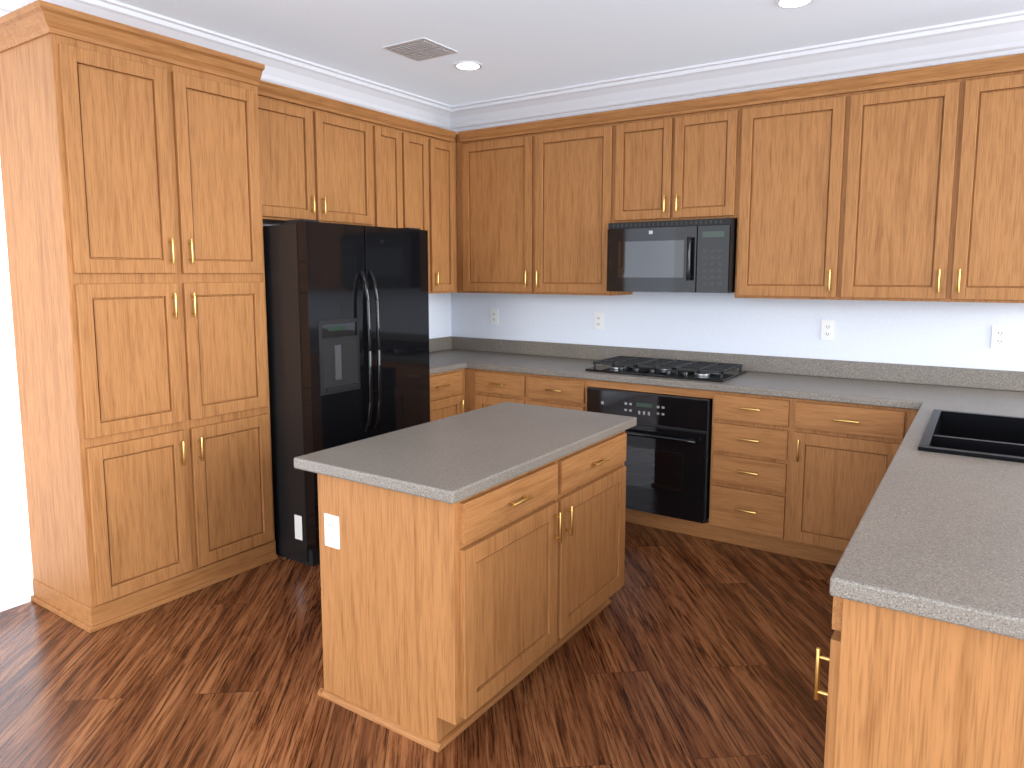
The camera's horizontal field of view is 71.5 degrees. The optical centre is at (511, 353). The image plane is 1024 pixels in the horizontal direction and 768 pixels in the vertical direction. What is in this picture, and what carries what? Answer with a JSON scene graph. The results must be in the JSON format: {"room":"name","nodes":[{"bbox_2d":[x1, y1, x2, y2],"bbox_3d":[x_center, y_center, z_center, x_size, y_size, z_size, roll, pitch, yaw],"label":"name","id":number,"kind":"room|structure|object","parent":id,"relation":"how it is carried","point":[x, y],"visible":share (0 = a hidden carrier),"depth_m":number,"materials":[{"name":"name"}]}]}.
{"room":"kitchen","nodes":[
{"label":"kitchen","id":0,"kind":"room"},
{"bbox_2d":[0,16,32,600],"bbox_3d":[-2.780,-0.142,2.439,0.100,2.755,3.712,4,8,34],"label":"wall","id":1,"kind":"structure","parent":0,"point":[15,558],"depth_m":3.20,"materials":[{"name":"white paint"}]},
{"bbox_2d":[0,580,30,611],"bbox_3d":[-2.972,1.219,2.198,0.013,0.104,2.648,4,8,34],"label":"baseboard","id":2,"kind":"structure","parent":1,"relation":"attached to","point":[15,595],"depth_m":3.23,"materials":[{"name":"white"}]},
{"bbox_2d":[263,224,450,338],"bbox_3d":[-1.106,-0.407,4.794,0.100,2.755,2.088,4,8,34],"label":"wall","id":3,"kind":"structure","parent":0,"point":[439,315],"depth_m":5.53,"materials":[{"name":"paint"}]},
{"bbox_2d":[0,0,451,130],"bbox_3d":[-2.014,-1.518,3.093,0.130,0.165,5.700,4,8,34],"label":"crown molding","id":4,"kind":"structure","parent":3,"relation":"attached to","point":[283,69],"depth_m":4.13,"materials":[{"name":"white"}]},
{"bbox_2d":[257,80,380,226],"bbox_3d":[-1.248,-1.109,4.114,0.324,0.702,0.934,4,8,34],"label":"upper cabinet","id":5,"kind":"object","parent":3,"relation":"attached to","point":[325,159],"depth_m":4.03,"materials":[{"name":"brown wood"}]},
{"bbox_2d":[377,111,440,293],"bbox_3d":[-0.842,-0.965,4.741,0.324,1.130,0.662,4,8,34],"label":"upper cabinet","id":6,"kind":"object","parent":3,"relation":"attached to","point":[408,174],"depth_m":4.69,"materials":[{"name":"brown wood"}]},
{"bbox_2d":[437,127,456,292],"bbox_3d":[-0.636,-0.999,5.047,0.324,1.130,0.332,4,8,34],"label":"upper cabinet","id":7,"kind":"object","parent":3,"relation":"attached to","point":[446,139],"depth_m":5.04,"materials":[{"name":"brown wood"}]},
{"bbox_2d":[0,522,835,767],"bbox_3d":[-0.031,1.315,2.079,5.300,0.060,5.900,4,8,34],"label":"floor","id":8,"kind":"structure","parent":0,"point":[680,650],"depth_m":2.64,"materials":[{"name":"laminate"}]},
{"bbox_2d":[0,0,277,632],"bbox_3d":[-1.737,-0.133,3.375,0.598,2.528,1.004,4,8,34],"label":"pantry cabinet","id":9,"kind":"object","parent":8,"relation":"on","point":[131,173],"visible":1,"depth_m":3.12,"materials":[{"name":"brown wood"}]},
{"bbox_2d":[263,219,429,565],"bbox_3d":[-1.027,0.161,4.117,0.789,1.777,0.911,4,8,34],"label":"refrigerator","id":10,"kind":"object","parent":8,"relation":"on","point":[347,313],"visible":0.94,"depth_m":3.72,"materials":[{"name":"black metal"}]},
{"bbox_2d":[430,368,465,421],"bbox_3d":[-0.710,0.536,4.831,0.629,0.872,0.538,4,8,34],"label":"base cabinet","id":11,"kind":"object","parent":8,"relation":"on","point":[447,389],"depth_m":4.67,"materials":[{"name":"brown wood"}]},
{"bbox_2d":[429,357,460,374],"bbox_3d":[-0.716,0.082,4.762,0.640,0.039,0.502,4,8,34],"label":"countertop","id":12,"kind":"structure","parent":11,"relation":"on","point":[435,363],"depth_m":4.81,"materials":[{"name":"grey stone"}]},
{"bbox_2d":[429,336,452,351],"bbox_3d":[-0.804,-0.036,5.176,0.023,0.102,1.110,4,8,34],"label":"backsplash","id":13,"kind":"structure","parent":12,"relation":"on","point":[443,343],"depth_m":5.54,"materials":[{"name":"grey stone"}]},
{"bbox_2d":[317,431,626,751],"bbox_3d":[-0.074,0.780,2.852,0.674,0.830,1.254,4,8,34],"label":"kitchen island","id":14,"kind":"object","parent":8,"relation":"on","point":[444,624],"visible":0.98,"depth_m":2.40,"materials":[{"name":"brown wood"}]},
{"bbox_2d":[294,402,636,503],"bbox_3d":[-0.103,0.343,2.848,0.714,0.040,1.328,4,8,34],"label":"island countertop","id":15,"kind":"structure","parent":14,"relation":"on","point":[456,458],"depth_m":2.61,"materials":[{"name":"grey stone"}]},
{"bbox_2d":[482,370,537,407],"bbox_3d":[0.123,0.522,4.951,0.484,0.872,0.630,4,8,34],"label":"base cabinet","id":16,"kind":"object","parent":8,"relation":"on","point":[498,387],"depth_m":4.64,"materials":[{"name":"brown wood"}]},
{"bbox_2d":[429,349,1023,416],"bbox_3d":[1.040,0.155,4.120,4.278,0.039,0.916,4,8,34],"label":"countertop","id":17,"kind":"structure","parent":16,"relation":"on","point":[840,390],"depth_m":3.82,"materials":[{"name":"grey stone"}]},
{"bbox_2d":[585,356,745,381],"bbox_3d":[0.935,0.082,4.343,0.852,0.052,0.465,4,8,34],"label":"gas cooktop","id":18,"kind":"object","parent":17,"relation":"in","point":[691,370],"visible":1,"depth_m":4.26,"materials":[{"name":"black metal"}]},
{"bbox_2d":[453,336,1023,391],"bbox_3d":[1.289,0.043,4.482,4.278,0.102,0.019,4,8,34],"label":"backsplash","id":19,"kind":"structure","parent":17,"relation":"on","point":[961,377],"depth_m":4.22,"materials":[{"name":"grey stone"}]},
{"bbox_2d":[538,375,629,410],"bbox_3d":[0.412,0.544,4.760,0.503,0.872,0.630,4,8,34],"label":"base cabinet","id":20,"kind":"object","parent":8,"relation":"on","point":[553,391],"depth_m":4.39,"materials":[{"name":"brown wood"}]},
{"bbox_2d":[587,387,712,523],"bbox_3d":[0.906,0.552,4.347,0.752,0.700,0.648,4,8,34],"label":"built-in oven","id":21,"kind":"object","parent":20,"relation":"in","point":[667,463],"visible":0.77,"depth_m":4.04,"materials":[{"name":"black"}]},
{"bbox_2d":[702,391,785,552],"bbox_3d":[1.470,0.623,4.057,0.490,0.872,0.630,4,8,34],"label":"base cabinet","id":22,"kind":"object","parent":8,"relation":"on","point":[745,505],"depth_m":3.83,"materials":[{"name":"brown wood"}]},
{"bbox_2d":[778,398,917,565],"bbox_3d":[1.846,0.656,3.768,0.602,0.872,0.696,4,8,34],"label":"base cabinet","id":23,"kind":"object","parent":8,"relation":"on","point":[798,478],"depth_m":3.59,"materials":[{"name":"brown wood"}]},
{"bbox_2d":[829,409,1023,639],"bbox_3d":[1.668,0.383,2.098,0.971,0.039,2.310,4,8,34],"label":"countertop","id":24,"kind":"structure","parent":23,"relation":"on","point":[938,536],"depth_m":1.58,"materials":[{"name":"grey stone"}]},
{"bbox_2d":[918,409,1023,462],"bbox_3d":[1.834,0.243,2.585,0.560,0.518,0.810,4,8,34],"label":"sink","id":25,"kind":"object","parent":24,"relation":"in","point":[991,436],"visible":0.4,"depth_m":2.89,"materials":[{"name":"black metal"}]},
{"bbox_2d":[115,0,1023,105],"bbox_3d":[-0.031,-1.492,1.762,5.300,0.080,5.900,4,8,34],"label":"ceiling","id":26,"kind":"structure","parent":0,"point":[515,47],"depth_m":3.66,"materials":[{"name":"paint"}]},
{"bbox_2d":[382,37,457,60],"bbox_3d":[-0.508,-1.694,3.964,0.300,0.010,0.295,4,8,34],"label":"ceiling vent","id":27,"kind":"object","parent":26,"relation":"in","point":[421,49],"visible":1,"depth_m":3.94,"materials":[{"name":"white metal"}]},
{"bbox_2d":[454,61,481,69],"bbox_3d":[-0.264,-1.729,4.268,0.170,0.008,0.170,4,8,34],"label":"recessed light","id":28,"kind":"object","parent":26,"relation":"in","point":[467,65],"visible":1,"depth_m":4.25,"materials":[{"name":"white glass"}]},
{"bbox_2d":[775,0,813,7],"bbox_3d":[1.294,-1.615,3.254,0.170,0.008,0.170,4,8,34],"label":"recessed light","id":29,"kind":"object","parent":26,"relation":"in","point":[789,3],"visible":0.96,"depth_m":3.27,"materials":[{"name":"white glass"}]},
{"bbox_2d":[451,53,1023,371],"bbox_3d":[1.622,-0.351,4.289,5.200,2.755,0.100,4,8,34],"label":"wall","id":30,"kind":"structure","parent":0,"point":[948,334],"depth_m":4.32,"materials":[{"name":"paint"}]},
{"bbox_2d":[490,309,497,323],"bbox_3d":[-0.135,-0.284,5.411,0.070,0.115,0.007,4,8,34],"label":"electrical outlet","id":31,"kind":"object","parent":30,"relation":"attached to","point":[493,316],"visible":1,"depth_m":5.41,"materials":[{"name":"white plastic"}]},
{"bbox_2d":[456,109,631,295],"bbox_3d":[0.227,-0.982,4.897,1.315,1.130,0.324,4,8,34],"label":"upper cabinet","id":32,"kind":"object","parent":30,"relation":"attached to","point":[537,201],"depth_m":4.73,"materials":[{"name":"brown wood"}]},
{"bbox_2d":[594,312,603,328],"bbox_3d":[0.600,-0.229,4.923,0.070,0.115,0.007,4,8,34],"label":"electrical outlet","id":33,"kind":"object","parent":30,"relation":"attached to","point":[598,320],"visible":1,"depth_m":4.92,"materials":[{"name":"white plastic"}]},
{"bbox_2d":[624,92,743,222],"bbox_3d":[1.039,-1.147,4.333,0.770,0.676,0.324,4,8,34],"label":"upper cabinet","id":34,"kind":"object","parent":30,"relation":"attached to","point":[682,158],"depth_m":4.16,"materials":[{"name":"brown wood"}]},
{"bbox_2d":[607,218,736,292],"bbox_3d":[1.002,-0.592,4.343,0.753,0.418,0.447,4,8,34],"label":"microwave","id":35,"kind":"object","parent":34,"relation":"attached to","point":[696,256],"visible":1,"depth_m":4.17,"materials":[{"name":"black metal"}]},
{"bbox_2d":[452,11,1023,131],"bbox_3d":[1.621,-1.621,4.008,4.850,0.165,0.129,4,8,34],"label":"crown molding","id":36,"kind":"structure","parent":30,"relation":"attached to","point":[978,38],"depth_m":4.10,"materials":[{"name":"white"}]},
{"bbox_2d":[735,75,867,299],"bbox_3d":[1.589,-0.880,3.993,0.688,1.130,0.324,4,8,34],"label":"upper cabinet","id":37,"kind":"object","parent":30,"relation":"attached to","point":[802,145],"depth_m":3.83,"materials":[{"name":"brown wood"}]},
{"bbox_2d":[821,320,834,339],"bbox_3d":[1.825,-0.138,4.110,0.070,0.115,0.007,4,8,34],"label":"electrical outlet","id":38,"kind":"object","parent":30,"relation":"attached to","point":[827,329],"visible":1,"depth_m":4.11,"materials":[{"name":"white plastic"}]},
{"bbox_2d":[856,53,1023,302],"bbox_3d":[2.203,-0.834,3.585,1.068,1.130,0.324,4,8,34],"label":"upper cabinet","id":39,"kind":"object","parent":30,"relation":"attached to","point":[904,185],"depth_m":3.46,"materials":[{"name":"brown wood"}]},
{"bbox_2d":[991,326,1008,348],"bbox_3d":[2.508,-0.086,3.656,0.070,0.115,0.007,4,8,34],"label":"electrical outlet","id":40,"kind":"object","parent":30,"relation":"attached to","point":[999,336],"visible":1,"depth_m":3.65,"materials":[{"name":"white plastic"}]}
]}

